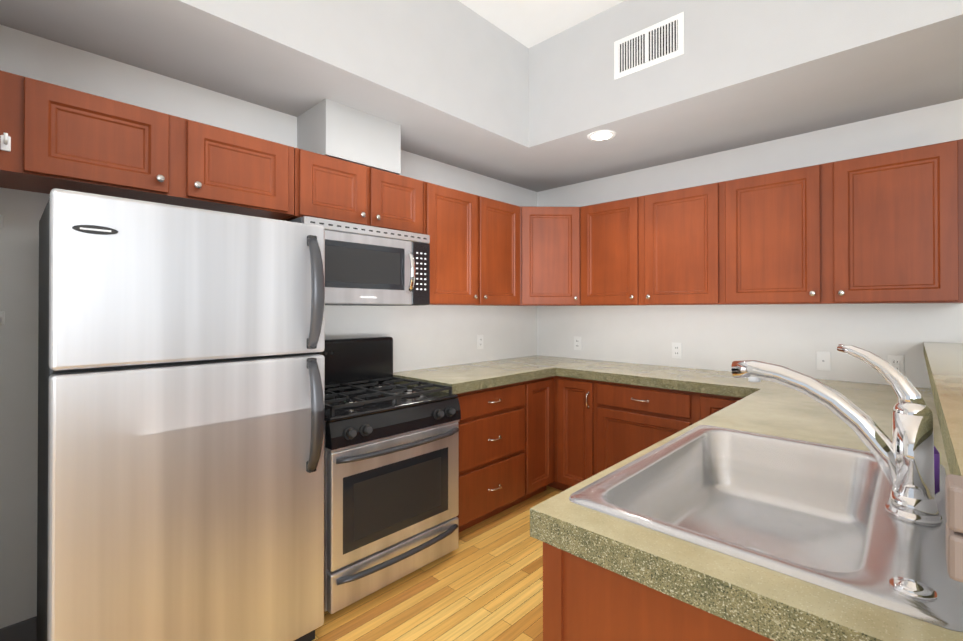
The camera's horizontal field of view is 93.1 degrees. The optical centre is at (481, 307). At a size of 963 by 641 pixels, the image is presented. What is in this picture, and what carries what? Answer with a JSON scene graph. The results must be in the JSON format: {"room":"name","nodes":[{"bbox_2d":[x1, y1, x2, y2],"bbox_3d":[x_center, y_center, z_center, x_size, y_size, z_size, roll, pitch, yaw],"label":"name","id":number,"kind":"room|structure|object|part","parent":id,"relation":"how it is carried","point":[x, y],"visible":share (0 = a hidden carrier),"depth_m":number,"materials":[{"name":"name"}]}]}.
{"room":"kitchen","nodes":[
{"label":"kitchen","id":0,"kind":"room"},
{"bbox_2d":[0,0,528,167],"bbox_3d":[-2.168,-1.412,0.905,0.650,0.665,6.530,0,0,43],"label":"soffit","id":1,"kind":"structure","parent":0,"point":[445,81],"depth_m":2.18,"materials":[{"name":"paint"}]},
{"bbox_2d":[0,25,536,628],"bbox_3d":[-2.073,-0.198,1.615,0.200,3.085,7.700,0,0,43],"label":"wall","id":2,"kind":"structure","parent":0,"point":[432,335],"depth_m":1.94,"materials":[{"name":"paint"}]},
{"bbox_2d":[0,311,4,324],"bbox_3d":[-1.802,0.041,1.707,0.061,0.050,0.024,0,0,43],"label":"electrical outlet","id":3,"kind":"object","parent":2,"relation":"attached to","point":[2,314],"depth_m":1.73,"materials":[{"name":"white plastic"}]},
{"bbox_2d":[0,616,36,640],"bbox_3d":[-1.495,1.282,2.061,0.015,0.130,1.045,0,0,43],"label":"baseboard","id":4,"kind":"structure","parent":2,"relation":"attached to","point":[25,630],"depth_m":1.76,"materials":[{"name":"grey"}]},
{"bbox_2d":[0,70,183,205],"bbox_3d":[-1.533,-0.617,1.793,0.338,0.335,0.508,0,0,43],"label":"upper cabinet","id":5,"kind":"object","parent":2,"relation":"attached to","point":[64,138],"depth_m":1.67,"materials":[{"name":"brown wood"}]},
{"bbox_2d":[0,133,10,151],"bbox_3d":[-1.563,-0.546,1.499,0.061,0.050,0.024,0,0,43],"label":"hook","id":6,"kind":"object","parent":5,"relation":"attached to","point":[5,141],"depth_m":1.51,"materials":[{"name":"white plastic"}]},
{"bbox_2d":[180,119,299,220],"bbox_3d":[-1.193,-0.615,2.152,0.338,0.335,0.481,0,0,43],"label":"upper cabinet","id":7,"kind":"object","parent":2,"relation":"attached to","point":[228,171],"depth_m":2.05,"materials":[{"name":"brown wood"}]},
{"bbox_2d":[292,149,371,225],"bbox_3d":[-0.884,-0.613,2.477,0.338,0.335,0.416,0,0,43],"label":"upper cabinet","id":8,"kind":"object","parent":2,"relation":"attached to","point":[331,188],"depth_m":2.37,"materials":[{"name":"brown wood"}]},
{"bbox_2d":[290,216,429,305],"bbox_3d":[-0.704,-0.222,2.565,0.473,0.420,0.773,0,0,43],"label":"over-the-range microwave","id":9,"kind":"object","parent":8,"relation":"attached to","point":[365,265],"visible":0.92,"depth_m":2.44,"materials":[{"name":"grey metal"}]},
{"bbox_2d":[297,99,400,174],"bbox_3d":[-0.756,-0.926,2.624,0.330,0.286,0.470,0,0,43],"label":"cover","id":10,"kind":"object","parent":2,"relation":"attached to","point":[329,128],"depth_m":2.47,"materials":[{"name":"paint"}]},
{"bbox_2d":[372,168,427,234],"bbox_3d":[-0.605,-0.611,2.771,0.338,0.335,0.395,0,0,43],"label":"upper cabinet","id":11,"kind":"object","parent":2,"relation":"attached to","point":[399,202],"depth_m":2.67,"materials":[{"name":"brown wood"}]},
{"bbox_2d":[428,183,479,305],"bbox_3d":[-0.303,-0.397,3.089,0.338,0.760,0.473,0,0,43],"label":"upper cabinet","id":12,"kind":"object","parent":2,"relation":"attached to","point":[453,215],"depth_m":2.99,"materials":[{"name":"brown wood"}]},
{"bbox_2d":[477,335,482,348],"bbox_3d":[-0.008,0.276,3.637,0.008,0.114,0.070,0,0,43],"label":"electrical outlet","id":13,"kind":"object","parent":2,"relation":"attached to","point":[479,341],"visible":1,"depth_m":3.63,"materials":[{"name":"white plastic"}]},
{"bbox_2d":[480,196,519,305],"bbox_3d":[0.022,-0.395,3.431,0.338,0.760,0.472,0,0,43],"label":"upper cabinet","id":14,"kind":"object","parent":2,"relation":"attached to","point":[499,221],"depth_m":3.32,"materials":[{"name":"brown wood"}]},
{"bbox_2d":[520,206,579,305],"bbox_3d":[0.529,-0.394,3.497,0.324,0.748,0.324,0,0,43],"label":"upper cabinet","id":15,"kind":"object","parent":2,"relation":"attached to","point":[549,236],"depth_m":3.50,"materials":[{"name":"brown wood"}]},
{"bbox_2d":[312,486,562,640],"bbox_3d":[0.466,1.391,-0.802,7.200,0.120,7.700,0,0,43],"label":"floor","id":16,"kind":"structure","parent":0,"point":[483,581],"depth_m":2.12,"materials":[{"name":"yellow wood"}]},
{"bbox_2d":[37,188,324,640],"bbox_3d":[-1.121,0.508,1.749,0.752,1.675,0.810,0,0,43],"label":"refrigerator","id":17,"kind":"object","parent":16,"relation":"on","point":[181,415],"visible":1,"depth_m":1.48,"materials":[{"name":"grey metal"}]},
{"bbox_2d":[316,336,460,613],"bbox_3d":[-0.603,0.767,2.428,0.749,1.165,0.760,0,0,43],"label":"range","id":18,"kind":"object","parent":16,"relation":"on","point":[391,480],"visible":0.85,"depth_m":2.20,"materials":[{"name":"metal"}]},
{"bbox_2d":[456,381,527,531],"bbox_3d":[-0.165,0.927,3.024,0.618,0.872,0.700,0,0,43],"label":"base cabinet","id":19,"kind":"object","parent":16,"relation":"on","point":[519,442],"depth_m":2.83,"materials":[{"name":"brown wood"}]},
{"bbox_2d":[528,376,555,498],"bbox_3d":[0.200,0.929,3.408,0.618,0.872,0.360,0,0,43],"label":"base cabinet","id":20,"kind":"object","parent":16,"relation":"on","point":[542,391],"depth_m":3.22,"materials":[{"name":"brown wood"}]},
{"bbox_2d":[556,376,595,490],"bbox_3d":[0.870,0.929,3.420,0.302,0.872,0.618,0,0,43],"label":"base cabinet","id":21,"kind":"object","parent":16,"relation":"on","point":[575,397],"depth_m":3.21,"materials":[{"name":"brown wood"}]},
{"bbox_2d":[596,380,695,473],"bbox_3d":[1.215,0.927,3.092,0.650,0.872,0.618,0,0,43],"label":"base cabinet","id":22,"kind":"object","parent":16,"relation":"on","point":[630,419],"depth_m":2.91,"materials":[{"name":"brown wood"}]},
{"bbox_2d":[696,392,742,421],"bbox_3d":[1.571,0.925,2.754,0.332,0.872,0.618,0,0,43],"label":"base cabinet","id":23,"kind":"object","parent":16,"relation":"on","point":[707,405],"depth_m":2.59,"materials":[{"name":"brown wood"}]},
{"bbox_2d":[393,355,962,640],"bbox_3d":[0.544,0.458,2.346,2.583,0.058,2.628,0,0,43],"label":"countertop","id":24,"kind":"structure","parent":23,"relation":"on","point":[769,603],"depth_m":0.89,"materials":[{"name":"stone"}]},
{"bbox_2d":[569,425,962,631],"bbox_3d":[0.707,0.514,1.107,0.615,0.210,0.885,0,0,43],"label":"sink","id":25,"kind":"object","parent":24,"relation":"in","point":[814,513],"visible":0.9,"depth_m":1.24,"materials":[{"name":"metal"}]},
{"bbox_2d":[731,344,941,525],"bbox_3d":[0.756,0.249,1.011,0.372,0.333,0.102,0,0,43],"label":"faucet","id":26,"kind":"object","parent":25,"relation":"on","point":[904,457],"visible":0.98,"depth_m":0.91,"materials":[{"name":"silver metal"}]},
{"bbox_2d":[934,446,939,491],"bbox_3d":[1.020,0.348,1.049,0.048,0.135,0.048,0,0,43],"label":"soap bottle","id":27,"kind":"object","parent":25,"relation":"on","point":[937,469],"visible":0.15,"depth_m":1.03,"materials":[{"name":"purple plastic"}]},
{"bbox_2d":[458,0,624,47],"bbox_3d":[0.466,-1.814,-0.784,7.200,0.120,7.700,0,0,43],"label":"ceiling","id":28,"kind":"structure","parent":0,"point":[528,23],"depth_m":2.70,"materials":[{"name":"paint"}]},
{"bbox_2d":[461,0,962,191],"bbox_3d":[2.717,-1.409,1.442,7.000,0.665,0.970,0,0,43],"label":"soffit","id":29,"kind":"structure","parent":0,"point":[739,73],"depth_m":2.40,"materials":[{"name":"paint"}]},
{"bbox_2d":[588,130,615,140],"bbox_3d":[0.745,-1.064,2.834,0.170,0.004,0.170,0,0,43],"label":"recessed light","id":30,"kind":"object","parent":29,"relation":"in","point":[602,135],"visible":1,"depth_m":2.83,"materials":[{"name":"white plastic"}]},
{"bbox_2d":[614,12,683,79],"bbox_3d":[0.901,-1.415,2.485,0.390,0.220,0.010,0,0,43],"label":"ceiling vent","id":31,"kind":"object","parent":29,"relation":"in","point":[657,43],"visible":1,"depth_m":2.47,"materials":[{"name":"white plastic"}]},
{"bbox_2d":[537,99,962,387],"bbox_3d":[3.119,-0.196,1.859,7.000,3.085,0.200,0,0,43],"label":"wall","id":32,"kind":"structure","parent":0,"point":[795,337],"depth_m":2.94,"materials":[{"name":"paint"}]},
{"bbox_2d":[574,337,580,349],"bbox_3d":[0.819,0.308,3.892,0.070,0.114,0.008,0,0,43],"label":"electrical outlet","id":33,"kind":"object","parent":32,"relation":"attached to","point":[577,343],"visible":1,"depth_m":3.89,"materials":[{"name":"white plastic"}]},
{"bbox_2d":[580,196,643,305],"bbox_3d":[1.045,-0.395,3.454,0.486,0.760,0.338,0,0,43],"label":"upper cabinet","id":34,"kind":"object","parent":32,"relation":"attached to","point":[611,264],"depth_m":3.33,"materials":[{"name":"brown wood"}]},
{"bbox_2d":[672,342,681,358],"bbox_3d":[1.421,0.315,3.321,0.070,0.114,0.008,0,0,43],"label":"electrical outlet","id":35,"kind":"object","parent":32,"relation":"attached to","point":[676,350],"visible":1,"depth_m":3.32,"materials":[{"name":"white plastic"}]},
{"bbox_2d":[640,181,723,304],"bbox_3d":[1.408,-0.397,3.109,0.515,0.760,0.338,0,0,43],"label":"upper cabinet","id":36,"kind":"object","parent":32,"relation":"attached to","point":[682,230],"depth_m":2.98,"materials":[{"name":"brown wood"}]},
{"bbox_2d":[724,163,831,304],"bbox_3d":[1.783,-0.399,2.753,0.520,0.760,0.338,0,0,43],"label":"upper cabinet","id":37,"kind":"object","parent":32,"relation":"attached to","point":[778,243],"depth_m":2.61,"materials":[{"name":"brown wood"}]},
{"bbox_2d":[816,351,830,370],"bbox_3d":[2.046,0.321,2.729,0.070,0.114,0.006,0,0,43],"label":"outlet","id":38,"kind":"object","parent":32,"relation":"attached to","point":[823,360],"visible":1,"depth_m":2.73,"materials":[{"name":"white plastic"}]},
{"bbox_2d":[828,139,962,303],"bbox_3d":[2.160,-0.401,2.396,0.518,0.760,0.338,0,0,43],"label":"upper cabinet","id":39,"kind":"object","parent":32,"relation":"attached to","point":[885,228],"depth_m":2.26,"materials":[{"name":"brown wood"}]},
{"bbox_2d":[887,355,903,374],"bbox_3d":[2.277,0.320,2.509,0.070,0.114,0.008,0,0,43],"label":"electrical outlet","id":40,"kind":"object","parent":32,"relation":"attached to","point":[896,362],"visible":0.62,"depth_m":2.50,"materials":[{"name":"white plastic"}]},
{"bbox_3d":[1.470,0.787,1.350,0.130,1.112,2.800,0,0,43],"label":"wall","id":41,"kind":"structure","parent":0,"visible":0},
{"bbox_2d":[923,342,962,582],"bbox_3d":[1.525,0.193,1.266,0.430,0.079,2.848,0,0,43],"label":"bar","id":42,"kind":"object","parent":41,"relation":"on","point":[944,363],"depth_m":0.71,"materials":[{"name":"granite"}]},
{"bbox_3d":[0.426,0.188,0.376,0.059,0.079,0.044,0,0,43],"label":"corner guard","id":43,"kind":"part","parent":42,"relation":"part of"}
]}

